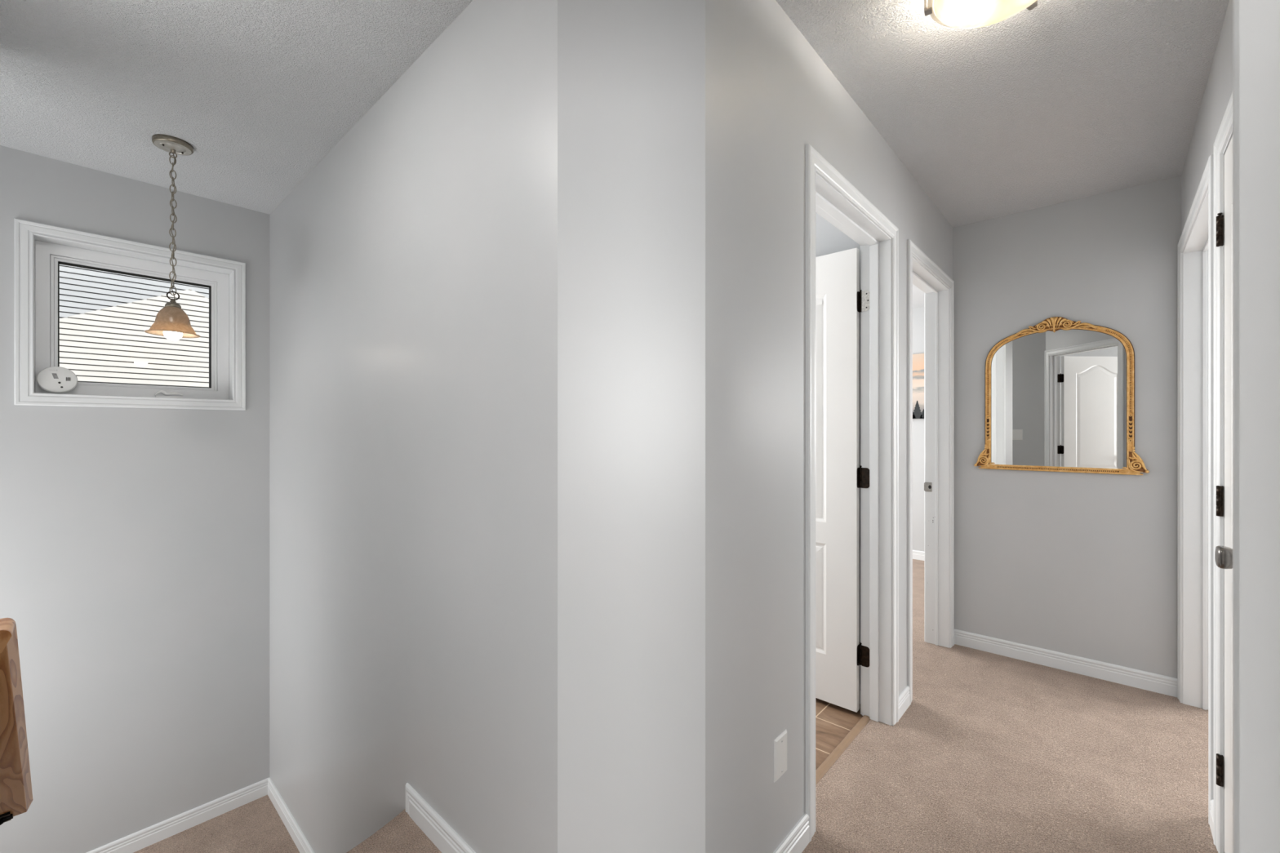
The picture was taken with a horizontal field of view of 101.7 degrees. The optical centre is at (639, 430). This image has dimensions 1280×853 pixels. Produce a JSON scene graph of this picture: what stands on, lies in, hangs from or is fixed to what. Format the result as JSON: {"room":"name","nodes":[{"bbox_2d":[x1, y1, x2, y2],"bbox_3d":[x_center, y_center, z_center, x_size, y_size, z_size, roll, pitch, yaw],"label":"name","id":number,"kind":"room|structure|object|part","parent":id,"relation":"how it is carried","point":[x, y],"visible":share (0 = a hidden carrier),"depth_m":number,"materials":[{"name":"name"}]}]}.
{"room":"upstairs hallway","nodes":[
{"label":"upstairs hallway","id":0,"kind":"room"},
{"bbox_2d":[0,145,269,852],"bbox_3d":[-2.799,0.502,2.168,0.170,3.391,2.060,0,0,42],"label":"wall","id":1,"kind":"structure","parent":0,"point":[135,542],"depth_m":2.47,"materials":[{"name":"grey paint"}]},
{"bbox_2d":[13,217,245,410],"bbox_3d":[-2.441,-0.503,2.551,0.186,0.788,0.793,0,0,42],"label":"window","id":2,"kind":"structure","parent":1,"relation":"attached to","point":[39,249],"depth_m":2.45,"materials":[{"name":"white paint"}]},
{"bbox_2d":[36,366,77,393],"bbox_3d":[-2.599,-0.226,2.323,0.050,0.122,0.123,0,0,42],"label":"smoke detector","id":3,"kind":"object","parent":2,"relation":"attached to","point":[54,380],"visible":1,"depth_m":2.31,"materials":[{"name":"white plastic"}]},
{"bbox_2d":[51,373,58,378],"bbox_3d":[-2.597,-0.243,2.312,0.007,0.024,0.020,0,0,42],"label":"print","id":4,"kind":"object","parent":3,"relation":"attached to","point":[54,375],"depth_m":2.31,"materials":[{"name":"grey"}]},
{"bbox_3d":[-2.473,-0.503,2.580,0.080,0.678,0.684,0,0,42],"label":"frame","id":5,"kind":"part","parent":2,"relation":"part of","materials":[{"name":"white plastic"}]},
{"bbox_3d":[-2.474,-0.501,2.578,0.062,0.580,0.588,0,0,42],"label":"sash","id":6,"kind":"part","parent":2,"relation":"part of","materials":[{"name":"white plastic"}]},
{"bbox_3d":[-2.365,-0.182,2.613,0.034,0.037,0.109,0,0,42],"label":"crank handle","id":7,"kind":"part","parent":2,"relation":"part of","materials":[{"name":"white plastic"}]},
{"bbox_2d":[85,777,269,852],"bbox_3d":[-2.731,1.955,2.107,0.012,0.085,2.060,0,0,42],"label":"baseboard","id":8,"kind":"structure","parent":1,"relation":"attached to","point":[133,842],"depth_m":2.60,"materials":[{"name":"white paint"}]},
{"bbox_2d":[133,795,299,852],"bbox_3d":[-2.359,2.028,1.771,1.015,0.060,2.060,0,0,42],"label":"floor","id":9,"kind":"structure","parent":0,"point":[255,826],"depth_m":2.56,"materials":[{"name":"beige carpet"}]},
{"bbox_2d":[269,0,557,852],"bbox_3d":[-1.083,0.402,2.073,2.502,3.191,0.100,0,0,42],"label":"wall","id":10,"kind":"structure","parent":0,"point":[413,269],"depth_m":1.64,"materials":[{"name":"grey paint"}]},
{"bbox_2d":[267,777,314,852],"bbox_3d":[-1.676,1.955,2.533,1.005,0.085,0.012,0,0,42],"label":"baseboard","id":11,"kind":"structure","parent":10,"relation":"attached to","point":[293,828],"depth_m":2.60,"materials":[{"name":"white paint"}]},
{"bbox_2d":[405,782,475,852],"bbox_3d":[-0.482,1.204,1.453,0.779,0.085,0.012,0,0,42],"label":"baseboard","id":12,"kind":"structure","parent":10,"relation":"attached to","point":[434,827],"depth_m":1.58,"materials":[{"name":"white paint"}]},
{"bbox_2d":[0,0,1229,307],"bbox_3d":[0.849,-1.253,1.356,7.160,0.120,8.350,0,0,42],"label":"ceiling","id":13,"kind":"structure","parent":0,"point":[1055,101],"depth_m":1.80,"materials":[{"name":"white paint"}]},
{"bbox_2d":[144,133,199,340],"bbox_3d":[-1.937,-0.783,2.160,0.173,0.820,0.173,0,0,-30],"label":"pendant lamp","id":14,"kind":"object","parent":13,"relation":"hanging from","point":[171,322],"visible":1,"depth_m":2.15,"materials":[{"name":"beige glass"}]},
{"bbox_3d":[-1.937,-0.455,2.160,0.174,0.112,0.174,0,0,42],"label":"lamp shade","id":15,"kind":"part","parent":14,"relation":"part of","materials":[{"name":"orange glass"}]},
{"bbox_3d":[-1.937,-0.849,2.160,0.013,0.611,0.013,0,0,42],"label":"cord","id":16,"kind":"part","parent":14,"relation":"part of","materials":[{"name":"grey metal"}]},
{"bbox_3d":[-1.937,-0.390,2.160,0.060,0.033,0.060,0,0,42],"label":"bulb","id":17,"kind":"part","parent":14,"relation":"part of","materials":[{"name":"white glass"}]},
{"bbox_2d":[924,0,1037,29],"bbox_3d":[0.895,-1.137,1.310,0.315,0.113,0.308,0,0,42],"label":"ceiling light","id":18,"kind":"object","parent":13,"relation":"attached to","point":[957,14],"visible":1,"depth_m":1.36,"materials":[{"name":"white glass"}]},
{"bbox_2d":[557,0,705,852],"bbox_3d":[-0.019,0.027,1.235,0.339,2.440,0.080,0,0,0],"label":"wall","id":19,"kind":"structure","parent":0,"point":[631,73],"depth_m":1.20,"materials":[{"name":"grey paint"}]},
{"bbox_2d":[346,559,1217,852],"bbox_3d":[0.812,1.274,1.382,6.850,0.054,7.940,0,0,42],"label":"floor","id":20,"kind":"structure","parent":0,"point":[989,753],"depth_m":1.92,"materials":[{"name":"beige carpet"}]},
{"bbox_2d":[815,715,870,785],"bbox_3d":[0.731,1.245,1.980,0.033,0.012,0.766,0,0,42],"label":"threshold","id":21,"kind":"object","parent":20,"relation":"on","point":[820,771],"depth_m":2.03,"materials":[{"name":"beige wood"}]},
{"bbox_2d":[705,0,952,852],"bbox_3d":[1.633,0.027,2.923,0.120,2.440,4.554,0,0,42],"label":"wall","id":22,"kind":"structure","parent":0,"point":[769,94],"depth_m":1.39,"materials":[{"name":"grey paint"}]},
{"bbox_2d":[773,728,786,782],"bbox_3d":[0.396,0.912,1.460,0.008,0.116,0.072,0,0,42],"label":"wall plate","id":23,"kind":"object","parent":22,"relation":"attached to","point":[780,741],"visible":1,"depth_m":1.45,"materials":[{"name":"white plastic"}]},
{"bbox_2d":[773,812,809,852],"bbox_3d":[0.332,1.204,1.386,0.012,0.085,0.529,0,0,42],"label":"baseboard","id":24,"kind":"structure","parent":22,"relation":"attached to","point":[797,840],"depth_m":1.52,"materials":[{"name":"white paint"}]},
{"bbox_2d":[815,248,869,712],"bbox_3d":[0.672,0.216,2.498,0.804,2.026,0.105,0,0,42],"label":"door","id":25,"kind":"structure","parent":22,"relation":"in","point":[840,301],"depth_m":2.33,"materials":[{"name":"white paint"}]},
{"bbox_2d":[805,143,898,841],"bbox_3d":[0.758,0.188,1.956,0.148,2.117,0.892,0,0,42],"label":"trim","id":26,"kind":"structure","parent":22,"relation":"attached to","point":[829,194],"depth_m":2.21,"materials":[{"name":"white paint"}]},
{"bbox_3d":[0.709,0.188,2.001,0.014,2.117,0.892,0,0,42],"label":"casing","id":27,"kind":"part","parent":26,"relation":"part of","materials":[{"name":"white paint"}]},
{"bbox_2d":[898,685,910,719],"bbox_3d":[1.164,1.204,2.305,0.012,0.085,0.171,0,0,42],"label":"baseboard","id":28,"kind":"structure","parent":22,"relation":"attached to","point":[904,696],"depth_m":2.31,"materials":[{"name":"white paint"}]},
{"bbox_2d":[906,239,954,704],"bbox_3d":[1.471,0.188,2.744,0.148,2.117,0.891,0,0,42],"label":"trim","id":29,"kind":"structure","parent":22,"relation":"attached to","point":[938,288],"depth_m":3.00,"materials":[{"name":"white paint"}]},
{"bbox_3d":[1.421,0.188,2.789,0.014,2.117,0.891,0,0,42],"label":"casing","id":30,"kind":"part","parent":29,"relation":"part of","materials":[{"name":"white paint"}]},
{"bbox_3d":[1.692,0.331,3.060,0.041,0.055,0.002,0,0,42],"label":"strike plate","id":31,"kind":"part","parent":29,"relation":"part of","materials":[{"name":"silver metal"}]},
{"bbox_2d":[815,212,860,684],"bbox_3d":[-0.017,0.027,3.380,2.940,2.440,0.090,0,0,42],"label":"wall","id":32,"kind":"structure","parent":0,"point":[829,239],"depth_m":2.47,"materials":[{"name":"grey paint"}]},
{"bbox_2d":[912,306,924,551],"bbox_3d":[2.105,0.027,5.634,3.060,2.440,0.100,0,0,42],"label":"wall","id":33,"kind":"structure","parent":0,"point":[917,313],"depth_m":5.03,"materials":[{"name":"grey paint"}]},
{"bbox_2d":[912,353,924,418],"bbox_3d":[2.876,-0.427,4.848,0.800,0.623,0.031,0,0,42],"label":"wall art","id":34,"kind":"object","parent":33,"relation":"attached to","point":[917,359],"visible":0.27,"depth_m":5.01,"materials":[{"name":"paper"}]},
{"bbox_2d":[912,550,924,560],"bbox_3d":[2.022,1.204,5.633,2.940,0.085,0.012,0,0,42],"label":"baseboard","id":35,"kind":"structure","parent":33,"relation":"attached to","point":[918,555],"depth_m":5.03,"materials":[{"name":"white paint"}]},
{"bbox_2d":[952,175,1181,678],"bbox_3d":[2.260,0.027,2.749,1.043,2.440,0.110,0,0,42],"label":"wall","id":36,"kind":"structure","parent":0,"point":[1083,565],"depth_m":2.69,"materials":[{"name":"grey paint"}]},
{"bbox_2d":[973,316,1149,475],"bbox_3d":[2.173,-0.190,2.732,0.715,0.812,0.031,0,0,42],"label":"mirror","id":37,"kind":"object","parent":36,"relation":"attached to","point":[1060,391],"visible":1,"depth_m":2.72,"materials":[{"name":"gold metal"}]},
{"bbox_3d":[2.180,-0.169,2.740,0.563,0.731,0.006,0,0,42],"label":"glass","id":38,"kind":"part","parent":37,"relation":"part of","materials":[{"name":"white mirror"}]},
{"bbox_2d":[954,628,1177,697],"bbox_3d":[2.179,1.204,2.740,0.933,0.085,0.012,0,0,42],"label":"baseboard","id":39,"kind":"structure","parent":36,"relation":"attached to","point":[1158,683],"depth_m":2.69,"materials":[{"name":"white paint"}]},
{"bbox_2d":[1181,0,1232,233],"bbox_3d":[1.587,0.027,1.310,0.110,2.440,2.927,0,0,42],"label":"wall","id":40,"kind":"structure","parent":0,"point":[1218,91],"depth_m":1.71,"materials":[{"name":"grey paint"}]},
{"bbox_2d":[1177,154,1213,824],"bbox_3d":[2.205,0.188,1.993,0.138,2.117,1.059,0,0,42],"label":"trim","id":41,"kind":"structure","parent":40,"relation":"attached to","point":[1195,247],"depth_m":2.35,"materials":[{"name":"white paint"}]},
{"bbox_2d":[1209,799,1213,840],"bbox_3d":[1.774,1.204,1.608,0.012,0.085,0.090,0,0,42],"label":"baseboard","id":42,"kind":"structure","parent":40,"relation":"attached to","point":[1211,811],"depth_m":1.61,"materials":[{"name":"white paint"}]},
{"bbox_2d":[1213,91,1232,852],"bbox_3d":[1.560,0.188,1.279,0.138,2.117,0.684,0,0,42],"label":"trim","id":43,"kind":"structure","parent":40,"relation":"attached to","point":[1224,134],"depth_m":1.53,"materials":[{"name":"white paint"}]},
{"bbox_2d":[1214,136,1232,852],"bbox_3d":[1.512,0.212,1.330,0.102,2.030,0.566,0,0,42],"label":"door","id":44,"kind":"structure","parent":40,"relation":"in","point":[1223,554],"depth_m":1.47,"materials":[{"name":"white paint"}]},
{"bbox_3d":[-1.332,0.402,0.861,2.070,3.191,0.110,0,0,42],"label":"wall","id":45,"kind":"structure","parent":0,"visible":0},
{"bbox_2d":[0,617,32,825],"bbox_3d":[-1.560,0.796,1.231,0.965,0.864,0.137,0,0,42],"label":"handrail","id":46,"kind":"object","parent":45,"relation":"attached to","point":[15,785],"visible":1,"depth_m":1.27,"materials":[{"name":"brown wood"}]},
{"bbox_3d":[-16.201,4.497,14.661,36.300,0.100,60.000,0,0,42],"label":"ground","id":47,"kind":"structure","parent":0,"visible":0},
{"bbox_2d":[59,264,208,387],"bbox_3d":[-11.251,-0.353,10.518,4.000,9.200,12.500,0,0,42],"label":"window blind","id":48,"kind":"object","parent":47,"relation":"on","point":[104,317],"visible":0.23,"depth_m":9.58,"materials":[{"name":"grey plastic"}]},
{"bbox_3d":[0.021,0.027,0.180,0.851,2.440,0.851,0,0,42],"label":"doorway","id":49,"kind":"structure","parent":0,"visible":0},
{"bbox_2d":[1232,0,1279,852],"bbox_3d":[-0.089,0.188,0.174,0.879,2.117,0.138,0,0,-3],"label":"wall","id":50,"kind":"structure","parent":49,"relation":"attached to","point":[1255,23],"depth_m":0.24,"materials":[{"name":"white paint"}]},
{"bbox_3d":[-0.092,0.188,0.236,0.879,2.117,0.014,0,0,-3],"label":"casing","id":51,"kind":"part","parent":50,"relation":"part of","materials":[{"name":"white paint"}]}
]}

